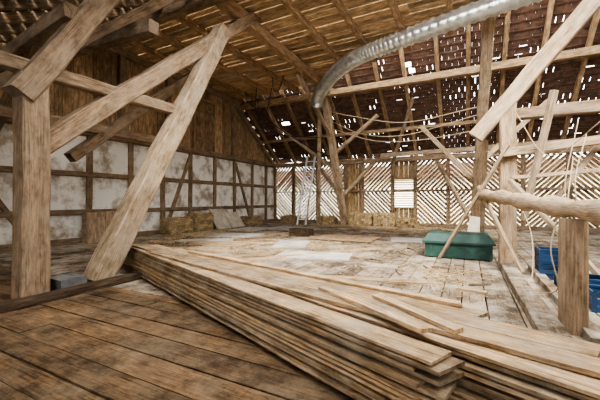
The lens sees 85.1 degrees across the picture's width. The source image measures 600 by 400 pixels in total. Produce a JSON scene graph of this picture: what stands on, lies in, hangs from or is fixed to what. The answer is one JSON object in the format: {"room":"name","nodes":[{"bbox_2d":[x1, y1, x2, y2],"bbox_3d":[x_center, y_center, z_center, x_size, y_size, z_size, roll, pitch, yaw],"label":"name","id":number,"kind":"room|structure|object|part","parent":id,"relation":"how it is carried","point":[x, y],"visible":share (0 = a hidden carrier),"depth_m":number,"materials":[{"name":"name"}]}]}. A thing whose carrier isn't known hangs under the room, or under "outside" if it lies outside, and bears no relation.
{"room":"barn loft","nodes":[
{"label":"barn loft","id":0,"kind":"room"},
{"bbox_2d":[84,247,95,250],"bbox_3d":[-4.533,1.378,8.681,3.271,0.043,0.565,0,0,27],"label":"board","id":1,"kind":"object","parent":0,"point":[91,248],"depth_m":9.15,"materials":[{"name":"brown wood"}]},
{"bbox_2d":[0,42,274,251],"bbox_3d":[-6.630,-3.560,12.094,0.350,10.081,21.644,0,0,27],"label":"wall","id":2,"kind":"structure","parent":0,"point":[98,181],"depth_m":12.21,"materials":[{"name":"paint"}]},
{"bbox_2d":[192,98,216,151],"bbox_3d":[-4.583,-3.582,15.735,0.135,2.564,1.600,0,0,27],"label":"door","id":3,"kind":"structure","parent":2,"relation":"in","point":[204,119],"depth_m":15.72,"materials":[{"name":"brown wood"}]},
{"bbox_2d":[115,0,478,98],"bbox_3d":[2.504,-5.515,10.145,17.774,0.030,8.422,0,0,27],"label":"ceiling","id":4,"kind":"structure","parent":0,"point":[375,20],"depth_m":10.73,"materials":[{"name":"brown wood"}]},
{"bbox_2d":[0,221,599,399],"bbox_3d":[3.437,1.497,7.060,23.259,0.206,21.700,0,0,27],"label":"floor","id":5,"kind":"structure","parent":0,"point":[133,340],"depth_m":3.54,"materials":[{"name":"brown wood"}]},
{"bbox_2d":[82,211,115,243],"bbox_3d":[-6.611,0.886,11.212,0.290,1.027,1.500,0,0,27],"label":"wooden panel","id":6,"kind":"object","parent":5,"relation":"on","point":[94,224],"visible":0.48,"depth_m":10.68,"materials":[{"name":"brown wood"}]},
{"bbox_2d":[158,216,192,234],"bbox_3d":[-5.114,1.018,13.570,0.910,0.798,1.436,0,0,27],"label":"bale","id":7,"kind":"object","parent":5,"relation":"on","point":[171,225],"visible":1,"depth_m":13.18},
{"bbox_2d":[183,211,213,231],"bbox_3d":[-4.519,0.940,14.730,0.901,0.921,1.382,0,0,27],"label":"bale","id":8,"kind":"object","parent":5,"relation":"on","point":[202,221],"visible":0.73,"depth_m":14.42},
{"bbox_2d":[165,246,235,252],"bbox_3d":[-3.385,1.379,9.275,3.350,0.043,0.823,0,0,27],"label":"board","id":9,"kind":"object","parent":5,"relation":"on","point":[196,249],"depth_m":8.96,"materials":[{"name":"beige wood"}]},
{"bbox_2d":[179,239,233,242],"bbox_3d":[-3.187,1.378,11.082,1.800,0.035,0.700,0,0,-7],"label":"sheet","id":10,"kind":"object","parent":5,"relation":"on","point":[181,239],"visible":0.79,"depth_m":10.97,"materials":[{"name":"white paper"}]},
{"bbox_2d":[146,240,277,243],"bbox_3d":[-2.873,1.379,10.703,4.159,0.042,1.844,0,0,27],"label":"board","id":11,"kind":"object","parent":5,"relation":"on","point":[243,242],"depth_m":10.69,"materials":[{"name":"beige wood"}]},
{"bbox_2d":[208,208,231,229],"bbox_3d":[-3.863,0.905,15.815,0.596,0.965,1.000,0,0,27],"label":"panel","id":12,"kind":"object","parent":5,"relation":"on","point":[221,221],"visible":0.93,"depth_m":15.82,"materials":[{"name":"beige wood"}]},
{"bbox_2d":[196,233,263,237],"bbox_3d":[-2.720,1.378,12.866,2.400,0.035,1.200,0,0,10],"label":"sheet","id":13,"kind":"object","parent":5,"relation":"on","point":[243,235],"visible":0.79,"depth_m":12.52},
{"bbox_2d":[225,212,244,227],"bbox_3d":[-3.361,1.005,16.793,0.594,0.768,1.000,0,0,27],"label":"panel","id":14,"kind":"object","parent":5,"relation":"on","point":[234,219],"visible":0.88,"depth_m":16.79,"materials":[{"name":"beige wood"}]},
{"bbox_2d":[231,227,271,230],"bbox_3d":[-2.332,1.378,15.590,1.300,0.035,1.800,0,0,21],"label":"sheet","id":15,"kind":"object","parent":5,"relation":"on","point":[243,228],"visible":0.86,"depth_m":15.59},
{"bbox_2d":[240,215,263,225],"bbox_3d":[-2.712,1.109,18.021,1.009,0.614,1.532,0,0,27],"label":"bale","id":16,"kind":"object","parent":5,"relation":"on","point":[254,220],"visible":0.84,"depth_m":17.62},
{"bbox_2d":[227,250,282,258],"bbox_3d":[-1.565,1.379,7.890,1.388,0.042,2.650,0,0,27],"label":"board","id":17,"kind":"object","parent":5,"relation":"on","point":[279,251],"depth_m":8.17,"materials":[{"name":"brown wood"}]},
{"bbox_2d":[250,232,288,238],"bbox_3d":[-0.886,1.379,13.160,0.639,0.042,3.047,0,0,27],"label":"board","id":18,"kind":"object","parent":5,"relation":"on","point":[261,236],"depth_m":12.56,"materials":[{"name":"beige wood"}]},
{"bbox_2d":[272,240,309,247],"bbox_3d":[-0.244,1.378,10.245,1.000,0.035,1.500,0,0,7],"label":"sheet","id":19,"kind":"object","parent":5,"relation":"on","point":[282,243],"visible":1,"depth_m":9.99,"materials":[{"name":"white paper"}]},
{"bbox_2d":[280,214,302,223],"bbox_3d":[-0.544,1.129,19.942,1.332,0.582,0.935,0,0,27],"label":"bale","id":20,"kind":"object","parent":5,"relation":"on","point":[285,218],"visible":0.86,"depth_m":19.68},
{"bbox_2d":[266,226,320,230],"bbox_3d":[-0.452,1.378,15.748,2.400,0.035,1.600,0,0,39],"label":"sheet","id":21,"kind":"object","parent":5,"relation":"on","point":[285,228],"visible":0.57,"depth_m":15.60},
{"bbox_2d":[0,0,599,343],"bbox_3d":[1.633,-3.637,7.939,18.353,10.263,21.616,0,0,27],"label":"frame","id":22,"kind":"object","parent":5,"relation":"on","point":[38,57],"visible":0.87,"depth_m":6.56,"materials":[{"name":"brown wood"}]},
{"bbox_3d":[-3.888,-0.200,4.728,0.344,3.200,0.366,0,0,27],"label":"post","id":23,"kind":"part","parent":22,"relation":"part of","materials":[{"name":"brown wood"}]},
{"bbox_2d":[0,0,171,42],"bbox_3d":[-1.209,-3.044,2.569,18.700,5.581,10.238,0,0,27],"label":"roof slope","id":24,"kind":"object","parent":22,"relation":"on","point":[16,16],"visible":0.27,"depth_m":7.01,"materials":[{"name":"brown wood"}]},
{"bbox_2d":[245,76,329,156],"bbox_3d":[-0.590,-3.745,16.448,2.928,3.132,4.480,0,0,38],"label":"hanging cable","id":25,"kind":"object","parent":22,"relation":"hanging from","point":[283,76],"visible":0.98,"depth_m":16.27,"materials":[{"name":"fabric"}]},
{"bbox_2d":[330,107,476,141],"bbox_3d":[4.787,-3.200,12.217,4.238,2.435,10.067,0,0,-17],"label":"rope","id":26,"kind":"object","parent":22,"relation":"hanging from","point":[473,107],"visible":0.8,"depth_m":14.12,"materials":[{"name":"beige fabric"}]},
{"bbox_2d":[239,0,599,163],"bbox_3d":[4.756,-5.659,13.936,18.727,6.525,8.089,0,0,27],"label":"roof tiles","id":27,"kind":"structure","parent":22,"relation":"on","point":[568,6],"depth_m":14.25,"materials":[{"name":"ceramic"}]},
{"bbox_2d":[311,0,541,107],"bbox_3d":[3.467,-4.655,10.252,1.557,1.392,10.039,0,0,-40],"label":"ventilation duct","id":28,"kind":"object","parent":22,"relation":"hanging from","point":[473,12],"visible":1,"depth_m":9.66,"materials":[{"name":"metal"}]},
{"bbox_3d":[4.307,-0.350,6.782,0.321,3.500,0.320,0,0,27],"label":"post","id":29,"kind":"part","parent":22,"relation":"part of","materials":[{"name":"brown wood"}]},
{"bbox_3d":[3.252,1.339,4.737,0.258,0.140,5.000,0,0,27],"label":"sill","id":30,"kind":"part","parent":22,"relation":"part of","materials":[{"name":"brown wood"}]},
{"bbox_3d":[5.966,-1.146,5.591,4.319,0.567,0.150,0,0,30],"label":"rail","id":31,"kind":"part","parent":22,"relation":"part of","materials":[{"name":"brown wood"}]},
{"bbox_2d":[512,113,599,293],"bbox_3d":[4.136,-0.202,5.096,1.115,3.204,2.968,0,0,27],"label":"rope","id":32,"kind":"object","parent":22,"relation":"attached to","point":[585,134],"visible":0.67,"depth_m":4.92,"materials":[{"name":"fabric"}]},
{"bbox_3d":[7.083,-1.800,5.578,6.300,0.240,0.214,0,0,27],"label":"rail","id":33,"kind":"part","parent":22,"relation":"part of","materials":[{"name":"brown wood"}]},
{"bbox_3d":[3.744,1.349,4.822,0.153,0.114,4.000,0,0,28],"label":"sill","id":34,"kind":"part","parent":22,"relation":"part of","materials":[{"name":"brown wood"}]},
{"bbox_3d":[2.893,0.800,3.462,0.224,1.200,0.233,0,0,27],"label":"post","id":35,"kind":"part","parent":22,"relation":"part of","materials":[{"name":"brown wood"}]},
{"bbox_2d":[289,228,313,236],"bbox_3d":[0.052,1.260,12.790,0.830,0.280,0.530,0,0,27],"label":"wooden crate","id":36,"kind":"object","parent":5,"relation":"on","point":[302,232],"visible":0.99,"depth_m":12.57,"materials":[{"name":"brown wood"}]},
{"bbox_2d":[296,156,315,224],"bbox_3d":[0.366,-0.600,18.869,0.620,4.016,1.348,0,0,27],"label":"ladder","id":37,"kind":"object","parent":5,"relation":"on","point":[306,166],"visible":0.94,"depth_m":18.83,"materials":[{"name":"metal"}]},
{"bbox_2d":[56,223,557,304],"bbox_3d":[1.578,1.291,11.989,13.699,0.298,13.152,0,0,27],"label":"loose straw","id":38,"kind":"object","parent":5,"relation":"on","point":[430,274],"visible":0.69,"depth_m":9.85,"materials":[{"name":"beige plant"}]},
{"bbox_2d":[242,247,375,260],"bbox_3d":[0.357,1.379,8.360,2.406,0.043,3.287,0,0,27],"label":"board","id":39,"kind":"object","parent":5,"relation":"on","point":[359,249],"depth_m":8.15,"materials":[{"name":"brown wood"}]},
{"bbox_2d":[135,223,490,294],"bbox_3d":[0.800,1.380,12.342,10.543,0.040,11.618,0,0,27],"label":"wood offcuts","id":40,"kind":"object","parent":5,"relation":"on","point":[398,271],"visible":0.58,"depth_m":8.22,"materials":[{"name":"brown wood"}]},
{"bbox_2d":[275,250,352,260],"bbox_3d":[0.358,1.378,8.136,1.800,0.035,0.900,0,0,16],"label":"sheet","id":41,"kind":"object","parent":5,"relation":"on","point":[321,256],"visible":0.79,"depth_m":8.01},
{"bbox_2d":[320,215,337,223],"bbox_3d":[1.575,1.140,19.062,1.222,0.596,0.725,0,0,27],"label":"bale","id":42,"kind":"object","parent":5,"relation":"on","point":[327,219],"visible":0.84,"depth_m":18.84},
{"bbox_2d":[309,234,380,242],"bbox_3d":[1.628,1.370,11.700,2.200,0.060,1.500,0,0,27],"label":"sheet","id":43,"kind":"object","parent":5,"relation":"on","point":[369,239],"visible":0.99,"depth_m":11.43,"materials":[{"name":"beige wood"}]},
{"bbox_2d":[347,211,372,225],"bbox_3d":[3.313,0.999,17.841,1.459,0.802,0.927,0,0,27],"label":"bale","id":44,"kind":"object","parent":5,"relation":"on","point":[356,218],"visible":0.95,"depth_m":17.54},
{"bbox_2d":[122,243,599,399],"bbox_3d":[-0.768,1.132,4.344,1.150,0.536,9.314,0,0,-42],"label":"boards","id":45,"kind":"object","parent":5,"relation":"on","point":[365,341],"visible":0.99,"depth_m":2.40,"materials":[{"name":"beige wood"}]},
{"bbox_2d":[320,274,427,285],"bbox_3d":[0.423,1.380,5.855,3.409,0.042,1.006,0,0,27],"label":"board","id":46,"kind":"object","parent":5,"relation":"on","point":[354,278],"depth_m":5.57,"materials":[{"name":"brown wood"}]},
{"bbox_2d":[371,212,396,226],"bbox_3d":[4.477,1.017,17.360,1.356,0.816,0.964,0,0,27],"label":"bale","id":47,"kind":"object","parent":5,"relation":"on","point":[380,219],"visible":0.98,"depth_m":17.07},
{"bbox_2d":[395,216,419,227],"bbox_3d":[5.545,1.134,16.919,1.245,0.605,0.833,0,0,27],"label":"bale","id":48,"kind":"object","parent":5,"relation":"on","point":[400,222],"visible":1,"depth_m":16.68},
{"bbox_2d":[391,237,423,242],"bbox_3d":[3.971,1.378,11.226,1.600,0.035,1.000,0,0,16],"label":"sheet","id":49,"kind":"object","parent":5,"relation":"on","point":[393,239],"visible":0.64,"depth_m":11.25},
{"bbox_2d":[422,230,495,260],"bbox_3d":[3.918,1.105,8.105,1.560,0.590,1.000,0,0,27],"label":"storage chest","id":50,"kind":"object","parent":5,"relation":"on","point":[465,245],"visible":0.96,"depth_m":7.68,"materials":[{"name":"green paint"}]},
{"bbox_2d":[467,216,479,231],"bbox_3d":[4.568,0.920,8.615,0.482,0.992,0.284,0,0,-36],"label":"leaning board","id":51,"kind":"object","parent":50,"relation":"on","point":[474,222],"visible":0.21,"depth_m":8.67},
{"bbox_2d":[535,246,557,279],"bbox_3d":[4.627,1.137,5.830,0.650,0.525,0.460,0,0,27],"label":"plastic crates","id":52,"kind":"object","parent":5,"relation":"on","point":[543,263],"visible":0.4,"depth_m":5.76,"materials":[{"name":"blue plastic"}]},
{"bbox_2d":[554,271,599,291],"bbox_3d":[4.258,1.270,4.895,0.650,0.260,0.460,0,0,27],"label":"plastic crate","id":53,"kind":"object","parent":5,"relation":"on","point":[593,278],"visible":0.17,"depth_m":4.98,"materials":[{"name":"blue plastic"}]},
{"bbox_2d":[589,284,599,312],"bbox_3d":[4.026,1.270,4.115,0.650,0.260,0.460,0,0,27],"label":"plastic crate","id":54,"kind":"object","parent":5,"relation":"on","point":[594,302],"visible":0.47,"depth_m":4.06,"materials":[{"name":"blue plastic"}]},
{"bbox_2d":[273,145,599,232],"bbox_3d":[6.463,-0.467,17.276,18.513,3.788,0.339,0,0,27],"label":"wall","id":55,"kind":"structure","parent":0,"point":[404,166],"depth_m":17.33,"materials":[{"name":"brown wood"}]},
{"bbox_2d":[394,177,412,208],"bbox_3d":[5.646,-0.379,17.772,1.189,1.691,0.131,0,0,27],"label":"window","id":56,"kind":"structure","parent":55,"relation":"in","point":[411,178],"depth_m":17.75,"materials":[{"name":"white glass"}]},
{"label":"outside","id":57,"kind":"structure","parent":0,"visible":0},
{"bbox_2d":[279,215,592,226],"bbox_3d":[18.010,1.950,35.043,80.000,0.100,41.200,0,0,27],"label":"ground","id":58,"kind":"structure","parent":57,"point":[302,215],"depth_m":28.87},
{"bbox_2d":[277,156,599,220],"bbox_3d":[14.726,-1.100,37.405,41.000,6.000,9.000,0,0,27],"label":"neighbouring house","id":59,"kind":"structure","parent":58,"relation":"on","point":[599,156],"depth_m":34.43,"materials":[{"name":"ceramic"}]}
]}

